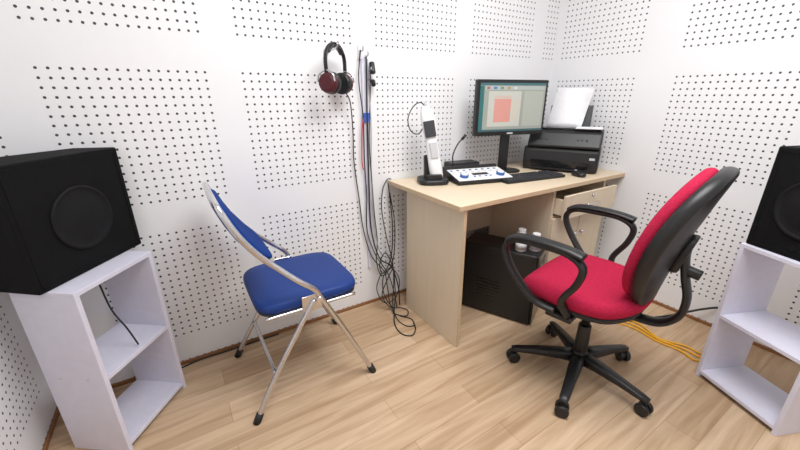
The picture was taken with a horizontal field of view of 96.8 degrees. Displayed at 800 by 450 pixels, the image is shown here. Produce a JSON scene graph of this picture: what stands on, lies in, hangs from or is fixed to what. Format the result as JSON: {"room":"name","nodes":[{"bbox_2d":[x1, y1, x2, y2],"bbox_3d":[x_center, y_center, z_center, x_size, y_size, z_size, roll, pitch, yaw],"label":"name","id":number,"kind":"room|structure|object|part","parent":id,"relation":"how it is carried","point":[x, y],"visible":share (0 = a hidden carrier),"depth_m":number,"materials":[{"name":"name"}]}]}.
{"room":"hearing test room","nodes":[
{"label":"hearing test room","id":0,"kind":"room"},
{"bbox_2d":[0,292,56,449],"bbox_3d":[-0.670,0.008,-0.163,0.080,2.550,3.050,-12,23,-30],"label":"wall","id":1,"kind":"structure","parent":0,"point":[28,405],"depth_m":1.26,"materials":[{"name":"white paint"}]},
{"bbox_2d":[42,407,59,449],"bbox_3d":[-0.625,1.192,0.287,0.010,0.018,3.040,-12,23,-30],"label":"baseboard","id":2,"kind":"structure","parent":1,"relation":"attached to","point":[56,414],"depth_m":1.37,"materials":[{"name":"brown wood"}]},
{"bbox_2d":[0,0,560,383],"bbox_3d":[-0.204,-0.723,1.851,3.150,2.550,0.080,-12,23,-30],"label":"wall","id":3,"kind":"structure","parent":0,"point":[227,95],"depth_m":1.64,"materials":[{"name":"white paint"}]},
{"bbox_2d":[111,289,405,388],"bbox_3d":[-0.176,0.481,2.246,2.990,0.018,0.010,-12,23,-30],"label":"baseboard","id":4,"kind":"structure","parent":3,"relation":"attached to","point":[132,379],"depth_m":1.92,"materials":[{"name":"brown wood"}]},
{"bbox_2d":[323,42,337,53],"bbox_3d":[-0.310,-0.801,1.611,0.028,0.039,0.144,-12,23,-30],"label":"wall hook","id":5,"kind":"object","parent":3,"relation":"attached to","point":[336,46],"visible":0.54,"depth_m":1.57,"materials":[{"name":"grey plastic"}]},
{"bbox_2d":[317,42,354,93],"bbox_3d":[-0.292,-0.711,1.614,0.096,0.219,0.184,8,21,21],"label":"headphones","id":6,"kind":"object","parent":3,"relation":"attached to","point":[330,82],"visible":0.98,"depth_m":1.57,"materials":[{"name":"black plastic"}]},
{"bbox_2d":[319,72,337,93],"bbox_3d":[-0.321,-0.628,1.568,0.091,0.091,0.030,8,21,21],"label":"ear cup","id":7,"kind":"object","parent":6,"relation":"on","point":[328,81],"depth_m":1.56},
{"bbox_2d":[331,72,340,93],"bbox_3d":[-0.309,-0.638,1.595,0.096,0.096,0.032,8,21,21],"label":"cushion","id":8,"kind":"object","parent":6,"relation":"on","point":[337,88],"depth_m":1.57,"materials":[{"name":"black plastic"}]},
{"bbox_2d":[337,73,351,93],"bbox_3d":[-0.275,-0.667,1.675,0.096,0.096,0.032,8,21,21],"label":"cushion","id":9,"kind":"object","parent":6,"relation":"on","point":[346,81],"depth_m":1.66,"materials":[{"name":"black leather"}]},
{"bbox_2d":[357,46,375,267],"bbox_3d":[-0.159,-0.310,1.944,0.082,1.210,0.056,-12,23,-30],"label":"rack","id":10,"kind":"object","parent":3,"relation":"attached to","point":[364,53],"visible":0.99,"depth_m":1.84,"materials":[{"name":"white plastic"}]},
{"bbox_2d":[346,50,415,335],"bbox_3d":[-0.062,-0.127,1.837,0.294,1.442,0.416,-12,23,-30],"label":"hanging cables","id":11,"kind":"object","parent":10,"relation":"hanging from","point":[366,59],"visible":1,"depth_m":2.03,"materials":[{"name":"grey rubber"}]},
{"bbox_3d":[-0.020,0.404,2.113,0.167,0.251,0.098,17,26,39],"label":"extension cord","id":12,"kind":"part","parent":11,"relation":"part of","materials":[{"name":"black rubber"}]},
{"bbox_3d":[-0.010,0.184,1.974,0.159,0.761,0.397,-12,23,-30],"label":"power cord","id":13,"kind":"part","parent":11,"relation":"part of","materials":[{"name":"black rubber"}]},
{"bbox_2d":[48,292,799,449],"bbox_3d":[0.633,0.953,1.049,3.150,0.060,3.210,-12,23,-30],"label":"floor","id":14,"kind":"structure","parent":0,"point":[424,392],"depth_m":1.56,"materials":[{"name":"laminate"}]},
{"bbox_2d":[9,251,185,449],"bbox_3d":[-1.086,0.466,1.347,0.220,0.665,0.320,2,20,5],"label":"speaker stand","id":15,"kind":"object","parent":14,"relation":"on","point":[77,368],"visible":0.89,"depth_m":1.28,"materials":[{"name":"white laminate"}]},
{"bbox_2d":[0,147,140,295],"bbox_3d":[-1.156,-0.042,1.201,0.217,0.388,0.405,3,20,8],"label":"loudspeaker","id":16,"kind":"object","parent":15,"relation":"on","point":[65,213],"visible":1,"depth_m":1.11,"materials":[{"name":"plastic"}]},
{"bbox_3d":[-1.077,0.026,1.013,0.004,0.364,0.008,1,20,4],"label":"grille frame","id":17,"kind":"part","parent":16,"relation":"part of","materials":[{"name":"black fabric"}]},
{"bbox_3d":[-1.065,-0.205,1.129,0.004,0.008,0.384,1,20,4],"label":"grille frame","id":18,"kind":"part","parent":16,"relation":"part of","materials":[{"name":"black plastic"}]},
{"bbox_3d":[-1.064,0.130,1.250,0.004,0.008,0.384,1,20,4],"label":"grille frame","id":19,"kind":"part","parent":16,"relation":"part of","materials":[{"name":"black plastic"}]},
{"bbox_3d":[-1.052,-0.102,1.366,0.004,0.364,0.008,1,20,4],"label":"grille frame","id":20,"kind":"part","parent":16,"relation":"part of","materials":[{"name":"black plastic"}]},
{"bbox_3d":[-1.099,0.524,1.208,0.220,0.649,0.016,2,20,5],"label":"panel","id":21,"kind":"part","parent":15,"relation":"part of","materials":[{"name":"white laminate"}]},
{"bbox_3d":[-1.087,0.160,1.237,0.220,0.016,0.318,2,20,5],"label":"panel","id":22,"kind":"part","parent":15,"relation":"part of","materials":[{"name":"white laminate"}]},
{"bbox_2d":[95,323,166,379],"bbox_3d":[-1.086,0.470,1.349,0.216,0.016,0.286,2,20,5],"label":"shelf","id":23,"kind":"object","parent":15,"relation":"attached to","point":[116,347],"depth_m":1.37,"materials":[{"name":"white laminate"}]},
{"bbox_3d":[-1.073,0.421,1.491,0.220,0.649,0.016,2,20,5],"label":"panel","id":24,"kind":"part","parent":15,"relation":"part of","materials":[{"name":"white laminate"}]},
{"bbox_2d":[116,380,182,443],"bbox_3d":[-1.085,0.752,1.451,0.216,0.016,0.286,2,20,5],"label":"shelf","id":25,"kind":"object","parent":15,"relation":"attached to","point":[140,403],"depth_m":1.48,"materials":[{"name":"white laminate"}]},
{"bbox_2d":[181,333,278,367],"bbox_3d":[-0.884,0.645,1.812,0.522,0.007,0.032,-14,24,-33],"label":"cable","id":26,"kind":"object","parent":14,"relation":"on","point":[278,333],"visible":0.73,"depth_m":1.81,"materials":[{"name":"black rubber"}]},
{"bbox_2d":[202,182,375,425],"bbox_3d":[-0.472,0.251,1.579,0.556,0.920,0.489,-12,23,-30],"label":"folding chair","id":27,"kind":"object","parent":14,"relation":"on","point":[287,285],"visible":1,"depth_m":1.46,"materials":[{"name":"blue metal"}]},
{"bbox_3d":[-0.629,-0.008,1.381,0.178,0.244,0.388,-12,23,-30],"label":"backrest","id":28,"kind":"part","parent":27,"relation":"part of","materials":[{"name":"blue fabric"}]},
{"bbox_3d":[-0.686,0.408,1.764,0.295,0.456,0.028,-11,22,-27],"label":"leg","id":29,"kind":"part","parent":27,"relation":"part of","materials":[{"name":"silver metal"}]},
{"bbox_3d":[-0.455,0.532,1.419,0.295,0.456,0.028,-14,24,-33],"label":"leg","id":30,"kind":"part","parent":27,"relation":"part of","materials":[{"name":"silver metal"}]},
{"bbox_3d":[-0.454,0.241,1.588,0.428,0.049,0.410,-12,23,-30],"label":"seat","id":31,"kind":"part","parent":27,"relation":"part of","materials":[{"name":"blue plastic"}]},
{"bbox_3d":[-0.454,0.266,1.597,0.420,0.010,0.402,-12,23,-30],"label":"seat","id":32,"kind":"part","parent":27,"relation":"part of","materials":[{"name":"fabric"}]},
{"bbox_3d":[-0.351,0.327,1.436,0.370,0.014,0.013,-12,23,-30],"label":"seat rail","id":33,"kind":"part","parent":27,"relation":"part of","materials":[{"name":"silver metal"}]},
{"bbox_3d":[-0.352,0.311,1.421,0.080,0.070,0.004,-12,23,-30],"label":"hinge plate","id":34,"kind":"part","parent":27,"relation":"part of","materials":[{"name":"silver metal"}]},
{"bbox_2d":[462,232,546,324],"bbox_3d":[0.601,0.308,2.110,0.434,0.430,0.193,12,23,31],"label":"computer tower","id":35,"kind":"object","parent":14,"relation":"on","point":[488,284],"visible":0.76,"depth_m":2.03,"materials":[{"name":"black plastic"}]},
{"bbox_2d":[475,291,497,298],"bbox_3d":[0.510,0.412,2.090,0.140,0.008,0.003,12,23,31],"label":"vent","id":36,"kind":"object","parent":35,"relation":"attached to","point":[484,294],"depth_m":2.09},
{"bbox_2d":[475,289,498,295],"bbox_3d":[0.510,0.394,2.084,0.140,0.008,0.003,12,23,31],"label":"vent","id":37,"kind":"object","parent":35,"relation":"attached to","point":[488,292],"depth_m":2.08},
{"bbox_2d":[476,282,498,289],"bbox_3d":[0.510,0.356,2.070,0.140,0.008,0.003,12,23,31],"label":"vent","id":38,"kind":"object","parent":35,"relation":"attached to","point":[485,285],"depth_m":2.07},
{"bbox_2d":[476,285,498,292],"bbox_3d":[0.510,0.375,2.077,0.140,0.008,0.003,12,23,31],"label":"vent","id":39,"kind":"object","parent":35,"relation":"attached to","point":[484,288],"depth_m":2.08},
{"bbox_2d":[476,276,499,283],"bbox_3d":[0.510,0.318,2.056,0.140,0.008,0.003,12,23,31],"label":"vent","id":40,"kind":"object","parent":35,"relation":"attached to","point":[485,279],"depth_m":2.06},
{"bbox_2d":[476,279,499,286],"bbox_3d":[0.510,0.337,2.063,0.140,0.008,0.003,12,23,31],"label":"vent","id":41,"kind":"object","parent":35,"relation":"attached to","point":[485,282],"depth_m":2.06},
{"bbox_2d":[515,232,526,251],"bbox_3d":[0.660,0.093,1.930,0.061,0.098,0.061,-12,23,-30],"label":"medicine bottle","id":42,"kind":"object","parent":35,"relation":"on","point":[519,247],"visible":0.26,"depth_m":1.92,"materials":[{"name":"white plastic"}]},
{"bbox_2d":[517,228,526,233],"bbox_3d":[0.684,0.067,1.999,0.061,0.098,0.061,-12,23,-30],"label":"medicine bottle","id":43,"kind":"object","parent":35,"relation":"on","point":[523,230],"visible":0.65,"depth_m":1.97,"materials":[{"name":"white plastic"}]},
{"bbox_2d":[529,232,540,251],"bbox_3d":[0.739,0.091,1.932,0.061,0.098,0.061,-12,23,-30],"label":"medicine bottle","id":44,"kind":"object","parent":35,"relation":"on","point":[534,249],"visible":0.41,"depth_m":1.92,"materials":[{"name":"white plastic"}]},
{"bbox_2d":[388,162,624,347],"bbox_3d":[0.693,0.078,2.245,1.362,0.770,0.696,-12,23,-30],"label":"desk","id":45,"kind":"object","parent":14,"relation":"on","point":[439,218],"visible":0.59,"depth_m":1.96,"materials":[{"name":"beige laminate"}]},
{"bbox_2d":[407,102,448,185],"bbox_3d":[0.155,-0.439,1.919,0.223,0.428,0.170,-3,20,-7],"label":"handheld tympanometer","id":46,"kind":"object","parent":45,"relation":"on","point":[433,173],"visible":1,"depth_m":1.91,"materials":[{"name":"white plastic"}]},
{"bbox_3d":[0.171,0.216,1.906,0.018,0.745,0.470,-12,23,-30],"label":"panel","id":47,"kind":"part","parent":45,"relation":"part of","materials":[{"name":"beige laminate"}]},
{"bbox_2d":[444,159,478,166],"bbox_3d":[0.385,-0.360,2.216,0.200,0.075,0.103,-8,21,-21],"label":"speaker","id":48,"kind":"object","parent":45,"relation":"on","point":[470,161],"visible":0.35,"depth_m":2.18},
{"bbox_2d":[443,134,512,185],"bbox_3d":[0.448,-0.381,2.017,0.350,0.250,0.215,-7,21,-17],"label":"audiometer","id":49,"kind":"object","parent":45,"relation":"on","point":[461,175],"visible":1,"depth_m":2.02,"materials":[{"name":"white plastic"}]},
{"bbox_3d":[0.333,-0.099,2.187,0.654,0.345,0.015,-12,23,-30],"label":"modesty panel","id":50,"kind":"part","parent":45,"relation":"part of","materials":[{"name":"beige laminate"}]},
{"bbox_2d":[472,79,548,173],"bbox_3d":[0.654,-0.597,2.180,0.480,0.545,0.136,-7,21,-17],"label":"computer monitor","id":51,"kind":"object","parent":45,"relation":"on","point":[504,108],"visible":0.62,"depth_m":2.10,"materials":[{"name":"black plastic"}]},
{"bbox_3d":[0.614,-0.683,2.090,0.220,0.197,0.002,-7,21,-17],"label":"window panel","id":52,"kind":"part","parent":51,"relation":"part of","materials":[{"name":"white glass"}]},
{"bbox_2d":[502,170,564,183],"bbox_3d":[0.758,-0.285,2.084,0.430,0.023,0.140,-9,22,-23],"label":"keyboard","id":53,"kind":"object","parent":45,"relation":"on","point":[544,174],"visible":0.87,"depth_m":2.05,"materials":[{"name":"black plastic"}]},
{"bbox_3d":[0.808,-0.140,2.083,0.012,0.090,0.351,-12,23,-30],"label":"drawer","id":54,"kind":"part","parent":45,"relation":"part of","materials":[{"name":"beige laminate"}]},
{"bbox_3d":[0.961,0.187,2.141,0.247,0.515,0.017,-12,23,-30],"label":"door","id":55,"kind":"part","parent":45,"relation":"part of","materials":[{"name":"beige laminate"}]},
{"bbox_2d":[522,87,604,173],"bbox_3d":[1.056,-0.609,2.267,0.442,0.504,0.246,11,23,28],"label":"printer","id":56,"kind":"object","parent":45,"relation":"on","point":[568,142],"visible":0.92,"depth_m":2.25,"materials":[{"name":"black plastic"}]},
{"bbox_2d":[531,166,584,171],"bbox_3d":[1.000,-0.356,2.258,0.320,0.008,0.026,11,23,28],"label":"tray","id":57,"kind":"object","parent":56,"relation":"on","point":[562,168],"depth_m":2.25,"materials":[{"name":"black plastic"}]},
{"bbox_2d":[547,87,592,125],"bbox_3d":[1.090,-0.758,2.290,0.230,0.238,0.078,11,23,28],"label":"paper","id":58,"kind":"object","parent":56,"relation":"on","point":[570,107],"depth_m":2.28,"materials":[{"name":"white paper"}]},
{"bbox_2d":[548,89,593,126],"bbox_3d":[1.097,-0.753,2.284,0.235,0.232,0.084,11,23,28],"label":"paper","id":59,"kind":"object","parent":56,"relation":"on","point":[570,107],"depth_m":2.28,"materials":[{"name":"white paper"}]},
{"bbox_2d":[550,105,593,126],"bbox_3d":[1.106,-0.699,2.309,0.250,0.155,0.007,11,7,28],"label":"paper tray","id":60,"kind":"object","parent":56,"relation":"on","point":[587,119],"depth_m":2.26,"materials":[{"name":"black plastic"}]},
{"bbox_3d":[1.078,-0.623,2.284,0.390,0.012,0.149,11,23,28],"label":"lid","id":61,"kind":"part","parent":56,"relation":"part of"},
{"bbox_3d":[1.179,-0.604,2.206,0.145,0.004,0.164,11,23,28],"label":"paper lid","id":62,"kind":"part","parent":56,"relation":"part of","materials":[{"name":"white paper"}]},
{"bbox_2d":[571,169,585,177],"bbox_3d":[1.073,-0.310,2.131,0.060,0.036,0.104,-4,20,-11],"label":"computer mouse","id":63,"kind":"object","parent":45,"relation":"on","point":[577,173],"visible":1,"depth_m":2.10,"materials":[{"name":"black plastic"}]},
{"bbox_3d":[1.187,-0.223,2.307,0.012,0.090,0.351,-12,23,-30],"label":"drawer","id":64,"kind":"part","parent":45,"relation":"part of","materials":[{"name":"beige laminate"}]},
{"bbox_3d":[1.098,-0.135,2.048,0.495,0.133,0.017,-12,23,-30],"label":"drawer","id":65,"kind":"part","parent":45,"relation":"part of","materials":[{"name":"beige laminate"}]},
{"bbox_3d":[1.175,0.140,2.267,0.247,0.515,0.017,-12,23,-30],"label":"door","id":66,"kind":"part","parent":45,"relation":"part of","materials":[{"name":"beige laminate"}]},
{"bbox_2d":[502,166,739,418],"bbox_3d":[0.842,0.227,1.479,0.630,1.011,0.620,-18,26,-40],"label":"office chair","id":67,"kind":"object","parent":14,"relation":"on","point":[574,284],"visible":1,"depth_m":1.33,"materials":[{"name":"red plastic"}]},
{"bbox_3d":[0.675,0.591,1.684,0.275,0.063,0.060,6,21,17],"label":"arm","id":68,"kind":"part","parent":67,"relation":"part of","materials":[{"name":"black plastic"}]},
{"bbox_3d":[0.824,0.554,1.786,0.060,0.063,0.275,0,20,0],"label":"arm","id":69,"kind":"part","parent":67,"relation":"part of","materials":[{"name":"black plastic"}]},
{"bbox_3d":[0.732,0.651,1.518,0.060,0.063,0.275,14,24,33],"label":"arm","id":70,"kind":"part","parent":67,"relation":"part of","materials":[{"name":"black plastic"}]},
{"bbox_2d":[524,255,657,319],"bbox_3d":[0.798,0.262,1.524,0.480,0.142,0.480,-18,26,-40],"label":"seat cushion","id":71,"kind":"object","parent":67,"relation":"on","point":[601,296],"depth_m":1.41,"materials":[{"name":"red fabric"}]},
{"bbox_3d":[0.974,0.590,1.684,0.275,0.063,0.060,-7,21,-17],"label":"arm","id":72,"kind":"part","parent":67,"relation":"part of","materials":[{"name":"black plastic"}]},
{"bbox_3d":[0.918,0.650,1.519,0.060,0.063,0.275,-14,24,-34],"label":"arm","id":73,"kind":"part","parent":67,"relation":"part of","materials":[{"name":"black plastic"}]},
{"bbox_2d":[622,167,718,294],"bbox_3d":[0.964,0.038,1.272,0.424,0.497,0.160,-18,26,-40],"label":"cushion","id":74,"kind":"object","parent":67,"relation":"on","point":[681,216],"depth_m":1.13,"materials":[{"name":"red fabric"}]},
{"bbox_3d":[1.028,0.167,1.246,0.038,0.046,0.056,-18,26,-40],"label":"knob","id":75,"kind":"part","parent":67,"relation":"part of","materials":[{"name":"black plastic"}]},
{"bbox_2d":[619,320,701,361],"bbox_3d":[1.309,0.563,2.017,0.131,0.010,0.706,-13,23,-31],"label":"cords","id":76,"kind":"object","parent":14,"relation":"on","point":[657,339],"visible":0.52,"depth_m":1.86,"materials":[{"name":"yellow rubber"}]},
{"bbox_2d":[654,307,717,316],"bbox_3d":[1.417,0.484,2.007,0.857,0.167,0.115,5,21,14],"label":"power cable","id":77,"kind":"object","parent":14,"relation":"on","point":[706,308],"visible":0.24,"depth_m":1.99,"materials":[{"name":"black rubber"}]},
{"bbox_2d":[695,243,799,436],"bbox_3d":[1.521,0.433,1.411,0.240,0.665,0.330,-3,20,-8],"label":"speaker stand","id":78,"kind":"object","parent":14,"relation":"on","point":[742,317],"visible":0.8,"depth_m":1.50,"materials":[{"name":"white laminate"}]},
{"bbox_3d":[1.497,0.388,1.560,0.240,0.649,0.016,-3,20,-8],"label":"panel","id":79,"kind":"part","parent":78,"relation":"part of","materials":[{"name":"white laminate"}]},
{"bbox_2d":[700,365,788,428],"bbox_3d":[1.522,0.719,1.515,0.236,0.016,0.298,-3,20,-8],"label":"shelf","id":80,"kind":"object","parent":78,"relation":"attached to","point":[755,393],"depth_m":1.53,"materials":[{"name":"white laminate"}]},
{"bbox_2d":[719,310,799,364],"bbox_3d":[1.521,0.438,1.413,0.236,0.016,0.298,-3,20,-8],"label":"shelf","id":81,"kind":"object","parent":78,"relation":"attached to","point":[779,334],"depth_m":1.44,"materials":[{"name":"white laminate"}]},
{"bbox_3d":[1.520,0.128,1.301,0.240,0.016,0.330,-3,20,-8],"label":"panel","id":82,"kind":"part","parent":78,"relation":"part of","materials":[{"name":"white laminate"}]},
{"bbox_2d":[746,145,799,261],"bbox_3d":[1.529,-0.064,1.242,0.245,0.385,0.324,-4,20,-10],"label":"loudspeaker","id":83,"kind":"object","parent":78,"relation":"on","point":[775,227],"visible":1,"depth_m":1.30,"materials":[{"name":"plastic"}]},
{"bbox_3d":[1.393,-0.104,1.352,0.004,0.361,0.008,-4,20,-10],"label":"grille frame","id":84,"kind":"part","parent":83,"relation":"part of","materials":[{"name":"black plastic"}]},
{"bbox_3d":[1.421,0.110,1.281,0.004,0.008,0.293,-4,20,-10],"label":"grille frame","id":85,"kind":"part","parent":83,"relation":"part of","materials":[{"name":"black plastic"}]},
{"bbox_3d":[1.420,-0.222,1.161,0.004,0.008,0.293,-4,20,-10],"label":"grille frame","id":86,"kind":"part","parent":83,"relation":"part of","materials":[{"name":"black plastic"}]},
{"bbox_3d":[1.546,0.493,1.268,0.240,0.649,0.016,-3,20,-8],"label":"panel","id":87,"kind":"part","parent":78,"relation":"part of","materials":[{"name":"white laminate"}]},
{"bbox_2d":[545,0,799,347],"bbox_3d":[1.929,-0.556,1.371,0.080,2.550,3.050,-12,23,-30],"label":"wall","id":88,"kind":"structure","parent":0,"point":[682,88],"depth_m":1.92,"materials":[{"name":"white paint"}]},
{"bbox_2d":[652,300,795,362],"bbox_3d":[1.897,0.644,1.776,0.010,0.018,3.040,-12,23,-30],"label":"baseboard","id":89,"kind":"structure","parent":88,"relation":"attached to","point":[759,345],"depth_m":2.01,"materials":[{"name":"brown wood"}]}
]}

